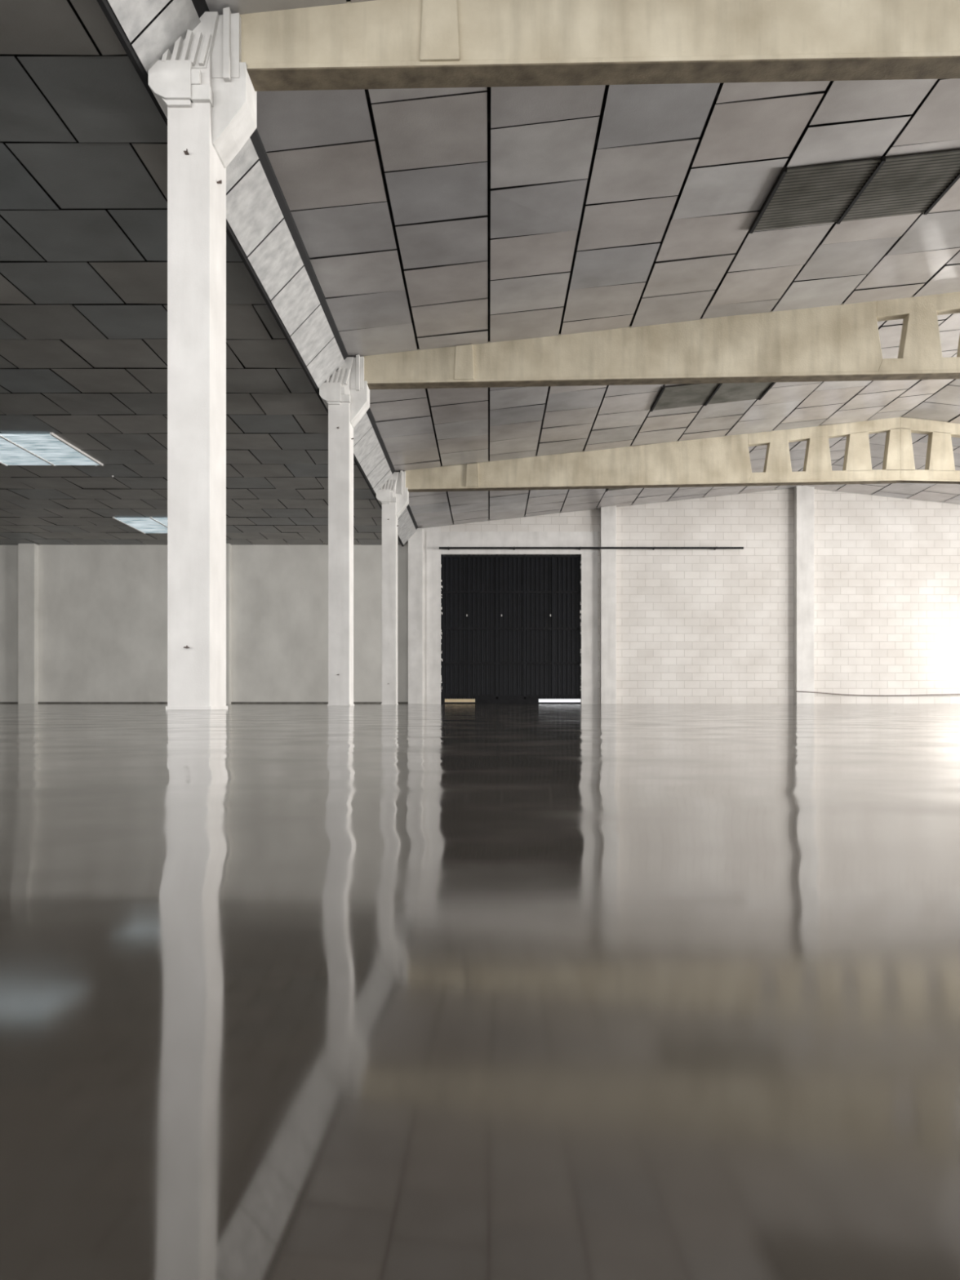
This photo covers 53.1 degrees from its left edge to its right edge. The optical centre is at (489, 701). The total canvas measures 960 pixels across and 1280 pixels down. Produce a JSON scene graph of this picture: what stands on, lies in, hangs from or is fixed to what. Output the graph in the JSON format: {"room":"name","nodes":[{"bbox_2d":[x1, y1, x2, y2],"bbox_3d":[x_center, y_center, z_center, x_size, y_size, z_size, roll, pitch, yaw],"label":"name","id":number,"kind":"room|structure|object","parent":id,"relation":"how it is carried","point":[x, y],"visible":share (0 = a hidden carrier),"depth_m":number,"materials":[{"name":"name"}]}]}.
{"room":"empty warehouse","nodes":[
{"label":"empty warehouse","id":0,"kind":"room"},
{"bbox_2d":[0,526,440,704],"bbox_3d":[-12.346,-3.022,32.125,21.487,6.180,0.250,0,0,0],"label":"wall","id":1,"kind":"structure","parent":0,"point":[103,608],"depth_m":32.00,"materials":[{"name":"paint"}]},
{"bbox_2d":[17,543,38,704],"bbox_3d":[-15.267,-2.587,31.870,0.543,5.311,0.300,0,0,0],"label":"pilaster","id":2,"kind":"object","parent":1,"relation":"attached to","point":[28,553],"visible":1,"depth_m":31.72,"materials":[{"name":"paint"}]},
{"bbox_2d":[0,702,408,704],"bbox_3d":[-12.883,0.033,31.985,20.414,0.070,0.030,0,0,0],"label":"baseboard","id":3,"kind":"structure","parent":1,"relation":"attached to","point":[1,703],"depth_m":31.97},
{"bbox_2d":[226,543,231,704],"bbox_3d":[-8.822,-2.587,31.870,0.502,5.311,0.300,0,0,0],"label":"pilaster","id":4,"kind":"object","parent":1,"relation":"attached to","point":[228,545],"visible":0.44,"depth_m":31.72,"materials":[{"name":"paint"}]},
{"bbox_2d":[408,528,422,704],"bbox_3d":[-2.431,-2.835,31.870,0.489,5.806,0.300,0,0,0],"label":"pilaster","id":5,"kind":"object","parent":1,"relation":"attached to","point":[415,540],"visible":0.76,"depth_m":31.72,"materials":[{"name":"white paint"}]},
{"bbox_2d":[440,555,581,703],"bbox_3d":[0.733,-2.422,32.100,4.664,4.981,0.160,0,0,0],"label":"door","id":6,"kind":"structure","parent":1,"relation":"in","point":[510,624],"depth_m":32.12,"materials":[{"name":"metal"}]},
{"bbox_2d":[426,531,597,704],"bbox_3d":[0.767,-2.798,31.980,5.691,5.732,0.039,0,0,0],"label":"door frame","id":7,"kind":"structure","parent":1,"relation":"attached to","point":[434,540],"depth_m":31.97,"materials":[{"name":"white paint"}]},
{"bbox_2d":[439,546,743,550],"bbox_3d":[3.362,-5.070,31.770,10.010,0.075,0.379,0,0,0],"label":"rail","id":8,"kind":"object","parent":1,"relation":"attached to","point":[440,548],"depth_m":31.58,"materials":[{"name":"metal"}]},
{"bbox_2d":[0,703,959,1279],"bbox_3d":[-0.034,0.061,18.700,47.112,0.014,58.600,0,0,0],"label":"floor","id":9,"kind":"structure","parent":0,"point":[442,991],"depth_m":0.20,"materials":[{"name":"grey concrete"}]},
{"bbox_2d":[148,6,257,710],"bbox_3d":[-2.424,-2.859,8.262,0.774,5.853,0.675,0,0,0],"label":"column","id":10,"kind":"structure","parent":9,"relation":"on","point":[204,90],"depth_m":8.00,"materials":[{"name":"white paint"}]},
{"bbox_2d":[96,0,417,546],"bbox_3d":[-2.615,-5.514,11.200,0.611,0.679,41.600,0,0,0],"label":"beam","id":11,"kind":"structure","parent":10,"relation":"on","point":[261,227],"depth_m":11.38,"materials":[{"name":"white concrete"}]},
{"bbox_2d":[319,354,369,706],"bbox_3d":[-2.424,-2.859,16.262,0.774,5.853,0.675,0,0,0],"label":"column","id":12,"kind":"structure","parent":9,"relation":"on","point":[345,395],"depth_m":16.00,"materials":[{"name":"white paint"}]},
{"bbox_2d":[376,470,408,704],"bbox_3d":[-2.424,-2.859,24.262,0.774,5.853,0.675,0,0,0],"label":"column","id":13,"kind":"structure","parent":9,"relation":"on","point":[393,496],"depth_m":24.00,"materials":[{"name":"white paint"}]},
{"bbox_2d":[444,698,475,702],"bbox_3d":[-2.650,-1.187,45.180,5.700,2.490,2.440,0,0,0],"label":"shipping container","id":14,"kind":"object","parent":9,"relation":"on","point":[446,700],"visible":0.1,"depth_m":44.00,"materials":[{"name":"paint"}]},
{"bbox_2d":[0,0,959,545],"bbox_3d":[-0.034,-6.212,11.200,46.112,1.983,41.600,0,0,0],"label":"ceiling","id":15,"kind":"structure","parent":0,"point":[426,218],"depth_m":13.12,"materials":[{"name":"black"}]},
{"bbox_2d":[0,432,103,466],"bbox_3d":[-9.542,-5.205,19.880,2.146,0.048,2.480,0,0,0],"label":"window","id":16,"kind":"structure","parent":15,"relation":"attached to","point":[15,449],"depth_m":19.98,"materials":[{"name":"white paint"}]},
{"bbox_2d":[112,516,167,533],"bbox_3d":[-9.542,-5.205,28.360,2.146,0.048,2.480,0,0,0],"label":"window","id":17,"kind":"structure","parent":15,"relation":"attached to","point":[144,525],"depth_m":28.00,"materials":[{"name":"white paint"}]},
{"bbox_2d":[240,0,959,91],"bbox_3d":[10.323,-6.240,8.240,24.883,1.845,0.340,0,0,0],"label":"roof beam","id":18,"kind":"structure","parent":15,"relation":"attached to","point":[376,44],"depth_m":8.12,"materials":[{"name":"concrete"}]},
{"bbox_2d":[605,488,627,491],"bbox_3d":[4.733,-6.512,28.280,2.404,0.316,1.520,0,0,0],"label":"vent panel","id":19,"kind":"object","parent":15,"relation":"attached to","point":[610,489],"visible":0.09,"depth_m":28.94,"materials":[{"name":"black metal"}]},
{"bbox_2d":[363,291,959,389],"bbox_3d":[10.323,-6.240,16.240,24.883,1.845,0.340,0,0,0],"label":"roof beam","id":20,"kind":"structure","parent":15,"relation":"attached to","point":[842,342],"depth_m":16.12,"materials":[{"name":"concrete"}]},
{"bbox_2d":[405,416,959,492],"bbox_3d":[10.323,-6.240,24.240,24.883,1.845,0.340,0,0,0],"label":"roof beam","id":21,"kind":"structure","parent":15,"relation":"attached to","point":[718,461],"depth_m":24.12,"materials":[{"name":"concrete"}]},
{"bbox_2d":[650,382,776,411],"bbox_3d":[4.733,-6.512,20.280,2.404,0.316,1.520,0,0,0],"label":"vent panel","id":22,"kind":"object","parent":15,"relation":"attached to","point":[692,394],"visible":0.85,"depth_m":20.32,"materials":[{"name":"black metal"}]},
{"bbox_2d":[749,149,959,233],"bbox_3d":[4.733,-6.512,12.280,2.404,0.316,1.520,0,0,0],"label":"vent panel","id":23,"kind":"object","parent":15,"relation":"attached to","point":[907,184],"visible":1,"depth_m":12.24,"materials":[{"name":"black metal"}]},
{"bbox_2d":[440,511,581,555],"bbox_3d":[0.733,-5.679,32.125,4.672,1.524,0.250,0,0,0],"label":"wall","id":24,"kind":"structure","parent":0,"point":[568,521],"depth_m":32.00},
{"bbox_2d":[580,488,959,704],"bbox_3d":[13.046,-3.578,32.125,19.952,7.292,0.250,0,0,0],"label":"wall","id":25,"kind":"structure","parent":0,"point":[694,626],"depth_m":32.00,"materials":[{"name":"white brick"}]},
{"bbox_2d":[600,505,616,704],"bbox_3d":[3.946,-3.213,31.870,0.502,6.561,0.300,0,0,0],"label":"pilaster","id":26,"kind":"object","parent":25,"relation":"attached to","point":[607,514],"visible":1,"depth_m":31.72,"materials":[{"name":"white paint"}]},
{"bbox_2d":[793,485,813,704],"bbox_3d":[10.438,-3.537,31.870,0.584,7.210,0.300,0,0,0],"label":"pilaster","id":27,"kind":"object","parent":25,"relation":"attached to","point":[803,495],"visible":1,"depth_m":31.72,"materials":[{"name":"white paint"}]},
{"bbox_2d":[795,690,959,696],"bbox_3d":[14.564,-0.282,31.905,8.901,0.169,0.221,0,0,-2],"label":"cable","id":28,"kind":"object","parent":25,"relation":"attached to","point":[796,691],"visible":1,"depth_m":31.92,"materials":[{"name":"metal"}]}
]}

